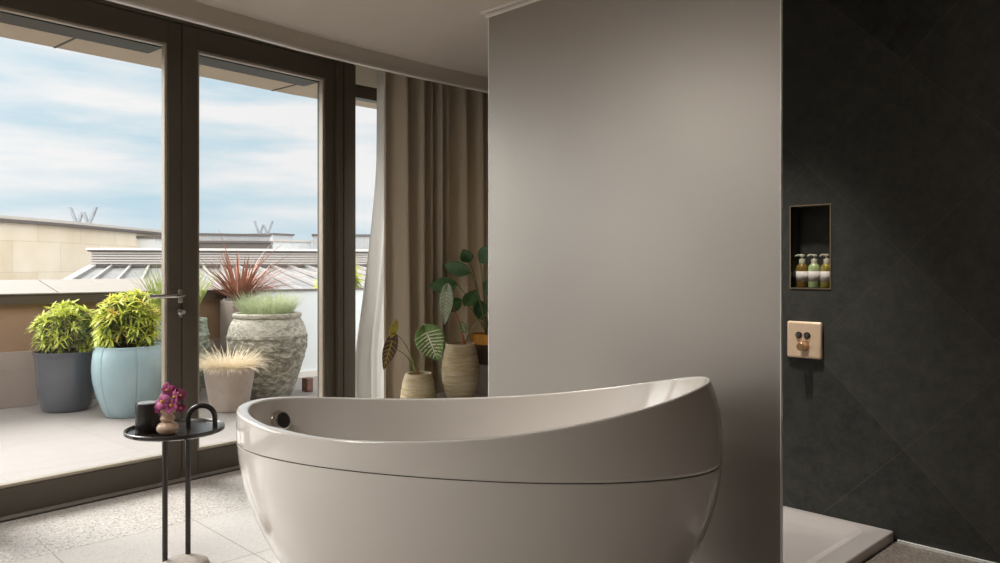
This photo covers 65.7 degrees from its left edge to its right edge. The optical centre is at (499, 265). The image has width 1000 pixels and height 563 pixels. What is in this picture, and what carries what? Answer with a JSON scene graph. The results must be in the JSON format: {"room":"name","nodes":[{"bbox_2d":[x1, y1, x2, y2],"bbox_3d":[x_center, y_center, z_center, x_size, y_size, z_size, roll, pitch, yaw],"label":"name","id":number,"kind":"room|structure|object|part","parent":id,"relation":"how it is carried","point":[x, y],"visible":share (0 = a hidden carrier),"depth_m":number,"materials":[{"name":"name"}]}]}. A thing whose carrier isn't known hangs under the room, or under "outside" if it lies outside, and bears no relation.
{"room":"bathroom","nodes":[
{"label":"bathroom","id":0,"kind":"room"},
{"bbox_2d":[0,23,376,108],"bbox_3d":[-2.730,-1.393,3.854,0.725,0.254,8.989,0,0,42],"label":"roof overhang","id":1,"kind":"object","parent":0,"point":[153,59],"visible":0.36,"depth_m":4.70,"materials":[{"name":"beige paint"}]},
{"bbox_2d":[203,366,255,412],"bbox_3d":[-2.269,1.026,6.500,0.422,0.355,0.422,0,0,-44],"label":"pot","id":2,"kind":"object","parent":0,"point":[226,392],"depth_m":6.35,"materials":[{"name":"beige ceramic"}]},
{"bbox_2d":[191,0,511,77],"bbox_3d":[-0.081,-1.425,1.229,8.000,0.250,7.873,0,0,-44],"label":"ceiling","id":3,"kind":"structure","parent":0,"point":[449,34],"depth_m":4.14,"materials":[{"name":"paint"}]},
{"bbox_2d":[107,0,487,92],"bbox_3d":[-1.972,-1.340,3.157,0.240,0.280,8.033,0,0,41],"label":"pelmet","id":4,"kind":"structure","parent":3,"relation":"attached to","point":[186,10],"depth_m":4.31,"materials":[{"name":"paint"}]},
{"bbox_2d":[355,70,383,397],"bbox_3d":[-0.684,-0.116,5.323,0.713,2.608,0.052,0,0,-44],"label":"sheer curtain","id":5,"kind":"object","parent":4,"relation":"hanging from","point":[369,372],"visible":0.14,"depth_m":5.18,"materials":[{"name":"white fabric"}]},
{"bbox_2d":[384,71,487,397],"bbox_3d":[-0.159,-0.116,5.622,1.653,2.608,0.208,0,0,-44],"label":"drape","id":6,"kind":"object","parent":4,"relation":"hanging from","point":[436,134],"visible":0.31,"depth_m":5.26,"materials":[{"name":"brown fabric"}]},
{"bbox_2d":[354,64,376,103],"bbox_3d":[-0.382,-0.140,5.946,1.829,2.680,0.107,0,0,-44],"label":"window","id":7,"kind":"structure","parent":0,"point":[366,78],"depth_m":5.35,"materials":[{"name":"brown metal"}]},
{"bbox_3d":[-0.382,-1.360,5.946,1.829,0.240,0.107,0,0,-44],"label":"head panel","id":8,"kind":"part","parent":7,"relation":"part of","materials":[{"name":"beige paint"}]},
{"bbox_2d":[475,345,487,364],"bbox_3d":[-0.067,0.584,5.184,0.224,0.135,0.224,0,0,-44],"label":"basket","id":9,"kind":"object","parent":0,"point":[482,350],"depth_m":5.10,"materials":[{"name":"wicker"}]},
{"bbox_2d":[0,465,978,562],"bbox_3d":[0.003,1.260,1.143,8.200,0.120,7.834,0,0,-44],"label":"floor","id":10,"kind":"structure","parent":0,"point":[224,527],"depth_m":3.50,"materials":[{"name":"tile"}]},
{"bbox_2d":[0,466,239,522],"bbox_3d":[-2.363,1.195,3.622,0.050,0.010,8.100,0,0,40],"label":"threshold","id":11,"kind":"object","parent":10,"relation":"on","point":[154,486],"depth_m":4.00,"materials":[{"name":"metal"}]},
{"bbox_2d":[123,403,224,562],"bbox_3d":[-1.305,0.879,3.115,0.376,0.642,0.376,0,0,-44],"label":"side table","id":12,"kind":"object","parent":10,"relation":"on","point":[190,428],"visible":0.88,"depth_m":3.09,"materials":[{"name":"black metal"}]},
{"bbox_2d":[135,401,160,433],"bbox_3d":[-1.397,0.599,3.075,0.095,0.118,0.095,0,0,-44],"label":"candle jar","id":13,"kind":"object","parent":12,"relation":"on","point":[147,420],"visible":0.8,"depth_m":3.04,"materials":[{"name":"black glass"}]},
{"bbox_3d":[-1.397,0.547,3.075,0.076,0.014,0.076,0,0,-44],"label":"lid","id":14,"kind":"part","parent":13,"relation":"part of","materials":[{"name":"grey wax"}]},
{"bbox_3d":[-1.331,0.921,3.080,0.021,0.517,0.021,0,0,-44],"label":"leg","id":15,"kind":"part","parent":12,"relation":"part of","materials":[{"name":"black metal"}]},
{"bbox_2d":[156,409,178,434],"bbox_3d":[-1.304,0.608,3.040,0.082,0.101,0.082,0,0,-44],"label":"bud vase","id":16,"kind":"object","parent":12,"relation":"on","point":[167,426],"visible":0.85,"depth_m":3.02,"materials":[{"name":"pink ceramic"}]},
{"bbox_2d":[154,382,186,414],"bbox_3d":[-1.280,0.522,3.035,0.109,0.134,0.102,0,0,20],"label":"sprig","id":17,"kind":"object","parent":16,"relation":"in","point":[175,395],"visible":1,"depth_m":3.02,"materials":[{"name":"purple plant"}]},
{"bbox_2d":[123,418,224,441],"bbox_3d":[-1.305,0.657,3.115,0.376,0.020,0.376,0,0,-44],"label":"tray","id":18,"kind":"object","parent":12,"relation":"on","point":[195,428],"depth_m":3.06,"materials":[{"name":"black metal"}]},
{"bbox_3d":[-1.264,0.921,3.140,0.021,0.517,0.021,0,0,-44],"label":"leg","id":19,"kind":"part","parent":12,"relation":"part of","materials":[{"name":"black metal"}]},
{"bbox_3d":[-1.216,0.610,3.158,0.123,0.103,0.021,0,0,-20],"label":"arched handle","id":20,"kind":"part","parent":12,"relation":"part of","materials":[{"name":"black metal"}]},
{"bbox_2d":[86,0,355,397],"bbox_3d":[-1.849,-0.140,4.395,0.234,2.680,2.432,0,0,40],"label":"door frame","id":21,"kind":"structure","parent":10,"relation":"on","point":[345,73],"depth_m":5.18,"materials":[{"name":"brown metal"}]},
{"bbox_2d":[0,0,185,516],"bbox_3d":[-2.205,-0.084,4.018,0.316,2.544,1.068,0,0,44],"label":"door","id":22,"kind":"structure","parent":21,"relation":"attached to","point":[78,19],"depth_m":4.20,"materials":[{"name":"brown metal"}]},
{"bbox_3d":[-2.232,-0.088,4.049,0.178,2.293,0.877,0,0,40],"label":"sash","id":23,"kind":"part","parent":22,"relation":"part of","materials":[{"name":"brown metal"}]},
{"bbox_3d":[-1.822,0.165,4.239,0.067,0.024,0.216,0,0,37],"label":"lever","id":24,"kind":"part","parent":22,"relation":"part of","materials":[{"name":"silver metal"}]},
{"bbox_2d":[181,25,334,477],"bbox_3d":[-1.531,-0.084,4.828,0.240,2.544,1.057,0,0,40],"label":"door","id":25,"kind":"structure","parent":21,"relation":"attached to","point":[198,46],"depth_m":4.60,"materials":[{"name":"brown metal"}]},
{"bbox_3d":[-1.549,-0.088,4.854,0.178,2.293,0.890,0,0,40],"label":"sash","id":26,"kind":"part","parent":25,"relation":"part of","materials":[{"name":"brown metal"}]},
{"bbox_2d":[436,392,487,397],"bbox_3d":[-0.170,1.025,5.104,1.120,0.350,0.450,0,0,-44],"label":"bench","id":27,"kind":"object","parent":10,"relation":"on","point":[439,395],"visible":0.02,"depth_m":5.09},
{"bbox_2d":[382,319,444,397],"bbox_3d":[-0.539,0.587,4.792,0.375,0.526,0.229,0,0,-11],"label":"potted alocasia","id":28,"kind":"object","parent":27,"relation":"on","point":[429,338],"visible":0.91,"depth_m":4.73,"materials":[{"name":"plant"}]},
{"bbox_2d":[400,371,436,397],"bbox_3d":[-0.505,0.756,4.800,0.226,0.187,0.226,0,0,-44],"label":"pot","id":29,"kind":"object","parent":28,"relation":"on","point":[416,384],"depth_m":4.72,"materials":[{"name":"wicker"}]},
{"bbox_2d":[428,245,487,364],"bbox_3d":[-0.143,0.254,5.194,0.663,0.795,0.253,0,0,8],"label":"rubber plant","id":30,"kind":"object","parent":27,"relation":"on","point":[456,268],"visible":0.59,"depth_m":5.17,"materials":[{"name":"green plant"}]},
{"bbox_2d":[440,283,486,397],"bbox_3d":[-0.251,0.477,4.940,0.254,0.746,0.260,0,0,26],"label":"potted alocasia","id":31,"kind":"object","parent":27,"relation":"on","point":[460,370],"visible":0.94,"depth_m":4.87,"materials":[{"name":"wicker"}]},
{"bbox_2d":[441,342,479,397],"bbox_3d":[-0.252,0.671,4.950,0.244,0.357,0.244,0,0,-44],"label":"pot","id":32,"kind":"object","parent":31,"relation":"on","point":[460,370],"depth_m":4.86,"materials":[{"name":"ceramic"}]},
{"bbox_2d":[475,364,487,395],"bbox_3d":[-0.033,0.750,5.218,0.285,0.199,0.280,0,0,-44],"label":"plinth","id":33,"kind":"object","parent":27,"relation":"on","point":[482,388],"visible":0.07,"depth_m":5.09,"materials":[{"name":"black wood"}]},
{"bbox_2d":[236,376,722,562],"bbox_3d":[-0.125,0.796,2.906,1.849,0.808,0.890,0,0,14],"label":"bathtub","id":34,"kind":"object","parent":10,"relation":"on","point":[631,473],"visible":1,"depth_m":2.51,"materials":[{"name":"white ceramic"}]},
{"bbox_2d":[480,0,782,562],"bbox_3d":[0.490,-0.051,3.404,0.072,2.498,1.623,0,0,-44],"label":"partition wall","id":35,"kind":"structure","parent":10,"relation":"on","point":[635,147],"depth_m":3.26,"materials":[{"name":"grey paint"}]},
{"bbox_2d":[783,506,892,562],"bbox_3d":[0.808,1.177,3.700,0.851,0.045,1.728,0,0,-44],"label":"shower tray","id":36,"kind":"object","parent":10,"relation":"on","point":[808,537],"visible":0.23,"depth_m":3.34,"materials":[{"name":"white ceramic"}]},
{"bbox_2d":[783,0,999,562],"bbox_3d":[2.642,-0.050,2.574,0.204,2.500,6.000,0,0,-44],"label":"wall","id":37,"kind":"structure","parent":0,"point":[891,108],"depth_m":3.37,"materials":[{"name":"black stone"}]},
{"bbox_2d":[795,254,807,287],"bbox_3d":[1.450,0.023,3.720,0.058,0.160,0.056,0,0,-44],"label":"pump bottle","id":38,"kind":"object","parent":37,"relation":"in","point":[801,268],"visible":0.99,"depth_m":3.70,"materials":[{"name":"orange plastic"}]},
{"bbox_2d":[787,321,821,358],"bbox_3d":[1.420,0.348,3.638,0.069,0.172,0.166,0,0,-44],"label":"shower valve","id":39,"kind":"object","parent":37,"relation":"attached to","point":[804,339],"visible":1,"depth_m":3.63,"materials":[{"name":"gold metal"}]},
{"bbox_3d":[1.465,-0.090,3.652,0.024,0.396,0.197,0,0,-44],"label":"niche trim","id":40,"kind":"part","parent":37,"relation":"part of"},
{"bbox_2d":[807,254,819,287],"bbox_3d":[1.491,0.023,3.678,0.058,0.160,0.056,0,0,-44],"label":"pump bottle","id":41,"kind":"object","parent":37,"relation":"in","point":[813,268],"visible":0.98,"depth_m":3.66,"materials":[{"name":"green plastic"}]},
{"bbox_2d":[819,254,829,287],"bbox_3d":[1.532,0.023,3.635,0.058,0.160,0.056,0,0,-44],"label":"pump bottle","id":42,"kind":"object","parent":37,"relation":"in","point":[825,267],"visible":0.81,"depth_m":3.62,"materials":[{"name":"yellow plastic"}]},
{"bbox_2d":[897,539,995,562],"bbox_3d":[3.193,1.194,1.858,0.011,0.012,4.205,0,0,-44],"label":"trim","id":43,"kind":"structure","parent":37,"relation":"attached to","point":[898,540],"depth_m":3.23,"materials":[{"name":"silver metal"}]},
{"label":"outside","id":44,"kind":"structure","parent":0,"visible":0},
{"bbox_3d":[-90.148,10.100,128.362,350.000,0.200,290.300,0,0,-44],"label":"ground","id":45,"kind":"structure","parent":44,"visible":0},
{"bbox_2d":[0,215,161,279],"bbox_3d":[-13.432,4.410,20.869,4.503,11.180,14.550,0,0,4],"label":"building","id":46,"kind":"structure","parent":45,"relation":"on","point":[30,248],"depth_m":19.63,"materials":[{"name":"beige stone"}]},
{"bbox_2d":[68,207,97,222],"bbox_3d":[-11.837,-1.426,22.000,0.812,0.483,0.100,0,0,0],"label":"rooftop sign","id":47,"kind":"object","parent":46,"relation":"on","point":[82,214],"visible":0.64,"depth_m":21.95,"materials":[{"name":"metal"}]},
{"bbox_2d":[136,236,161,247],"bbox_3d":[-12.118,4.533,24.787,3.160,10.934,1.309,0,0,7],"label":"hut","id":48,"kind":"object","parent":45,"relation":"on","point":[142,241],"visible":0.13,"depth_m":24.04,"materials":[{"name":"white paint"}]},
{"bbox_2d":[64,248,368,299],"bbox_3d":[-3.595,4.817,15.181,8.748,10.365,8.261,0,0,-17],"label":"neighboring roof","id":49,"kind":"object","parent":45,"relation":"on","point":[106,263],"visible":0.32,"depth_m":15.73,"materials":[{"name":"white paint"}]},
{"bbox_2d":[199,233,271,240],"bbox_3d":[-11.169,4.361,31.971,2.881,11.278,3.160,0,0,-26],"label":"far hall","id":50,"kind":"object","parent":45,"relation":"on","point":[202,236],"visible":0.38,"depth_m":30.56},
{"bbox_2d":[253,221,273,233],"bbox_3d":[-9.613,-1.557,31.500,0.805,0.549,0.100,0,0,0],"label":"rooftop sign","id":51,"kind":"object","parent":50,"relation":"on","point":[255,223],"visible":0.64,"depth_m":31.45,"materials":[{"name":"metal"}]},
{"bbox_2d":[199,241,272,248],"bbox_3d":[-10.326,4.532,29.391,3.160,10.937,1.312,0,0,-8],"label":"hut","id":52,"kind":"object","parent":45,"relation":"on","point":[202,244],"visible":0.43,"depth_m":28.84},
{"bbox_2d":[256,233,294,239],"bbox_3d":[-12.132,4.193,39.333,3.160,11.614,1.470,0,0,29],"label":"far hall","id":53,"kind":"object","parent":45,"relation":"on","point":[276,236],"visible":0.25,"depth_m":38.44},
{"bbox_2d":[270,239,312,248],"bbox_3d":[-10.023,4.436,34.727,2.002,11.127,3.227,0,0,-44],"label":"far hall","id":54,"kind":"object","parent":45,"relation":"on","point":[289,244],"visible":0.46,"depth_m":33.57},
{"bbox_2d":[312,234,369,248],"bbox_3d":[-4.425,4.360,33.096,6.856,11.280,3.160,0,0,-10],"label":"far hall","id":55,"kind":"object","parent":45,"relation":"on","point":[362,240],"visible":0.06,"depth_m":31.32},
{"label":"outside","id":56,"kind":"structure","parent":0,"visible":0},
{"bbox_2d":[0,376,316,483],"bbox_3d":[-3.946,1.252,5.484,16.000,0.096,5.836,0,0,-44],"label":"terrace","id":57,"kind":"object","parent":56,"point":[34,442],"depth_m":5.35,"materials":[{"name":"stone"}]},
{"bbox_2d":[24,298,100,412],"bbox_3d":[-3.640,0.735,6.498,0.570,0.938,0.566,0,0,27],"label":"potted shrub","id":58,"kind":"object","parent":57,"relation":"on","point":[63,380],"visible":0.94,"depth_m":6.34,"materials":[{"name":"green plant"}]},
{"bbox_2d":[31,347,94,412],"bbox_3d":[-3.636,0.956,6.500,0.506,0.497,0.506,0,0,-44],"label":"pot","id":59,"kind":"object","parent":58,"relation":"on","point":[63,380],"depth_m":6.32,"materials":[{"name":"ceramic"}]},
{"bbox_2d":[0,278,226,408],"bbox_3d":[-6.594,0.665,4.981,9.475,1.070,0.890,0,0,-41],"label":"parapet","id":60,"kind":"object","parent":57,"relation":"on","point":[21,301],"visible":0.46,"depth_m":6.70,"materials":[{"name":"brown metal"}]},
{"bbox_2d":[89,287,161,418],"bbox_3d":[-3.006,0.690,6.266,0.576,1.027,0.596,0,0,-44],"label":"potted shrub","id":61,"kind":"object","parent":57,"relation":"on","point":[124,374],"visible":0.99,"depth_m":6.11,"materials":[{"name":"blue ceramic"}]},
{"bbox_2d":[91,342,161,418],"bbox_3d":[-3.006,0.921,6.280,0.548,0.565,0.548,0,0,-44],"label":"pot","id":62,"kind":"object","parent":61,"relation":"on","point":[123,374],"depth_m":6.07,"materials":[{"name":"blue ceramic"}]},
{"bbox_2d":[119,262,218,394],"bbox_3d":[-2.918,0.546,6.980,0.850,1.315,0.906,0,0,-44],"label":"potted grass","id":63,"kind":"object","parent":57,"relation":"on","point":[204,340],"depth_m":6.94,"materials":[{"name":"plant"}]},
{"bbox_2d":[145,317,209,394],"bbox_3d":[-2.926,0.840,7.000,0.576,0.728,0.576,0,0,-44],"label":"pot","id":64,"kind":"object","parent":63,"relation":"on","point":[204,334],"depth_m":6.94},
{"bbox_2d":[199,341,274,412],"bbox_3d":[-2.266,0.907,6.498,0.815,0.595,0.777,0,0,-1],"label":"potted grass","id":65,"kind":"object","parent":57,"relation":"on","point":[228,382],"depth_m":6.35,"materials":[{"name":"ceramic"}]},
{"bbox_2d":[199,228,312,358],"bbox_3d":[-2.442,0.414,7.758,1.292,1.580,1.478,0,0,-7],"label":"cordyline","id":66,"kind":"object","parent":57,"relation":"on","point":[242,282],"visible":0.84,"depth_m":7.56,"materials":[{"name":"plant"}]},
{"bbox_2d":[226,288,307,399],"bbox_3d":[-2.151,0.695,7.150,0.751,1.019,0.795,0,0,-40],"label":"potted grass","id":67,"kind":"object","parent":57,"relation":"on","point":[270,326],"depth_m":6.91,"materials":[{"name":"stone"}]},
{"bbox_2d":[224,288,363,377],"bbox_3d":[-0.517,0.726,9.827,6.039,0.956,0.080,0,0,-41],"label":"balustrade","id":68,"kind":"object","parent":57,"relation":"on","point":[308,308],"visible":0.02,"depth_m":8.45,"materials":[{"name":"white glass"}]},
{"bbox_3d":[-2.220,0.705,8.335,1.498,0.870,0.020,0,0,-41],"label":"glass panel","id":69,"kind":"part","parent":68,"relation":"part of","materials":[{"name":"clear glass"}]},
{"bbox_3d":[-0.517,0.259,9.827,6.038,0.022,0.050,0,0,-41],"label":"handrail","id":70,"kind":"part","parent":68,"relation":"part of","materials":[{"name":"silver metal"}]},
{"bbox_3d":[-1.085,0.705,9.330,1.498,0.870,0.020,0,0,-41],"label":"glass panel","id":71,"kind":"part","parent":68,"relation":"part of","materials":[{"name":"glass"}]},
{"bbox_2d":[302,377,312,391],"bbox_3d":[-1.851,1.139,7.450,0.068,0.129,0.100,0,0,-44],"label":"brick","id":72,"kind":"object","parent":57,"relation":"on","point":[307,382],"visible":1,"depth_m":7.42,"materials":[{"name":"red brick"}]},
{"bbox_2d":[312,257,364,288],"bbox_3d":[-1.978,0.523,9.392,0.750,1.361,0.778,0,0,43],"label":"shrub","id":73,"kind":"object","parent":57,"relation":"on","point":[359,275],"visible":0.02,"depth_m":9.37,"materials":[{"name":"green plant"}]}
]}

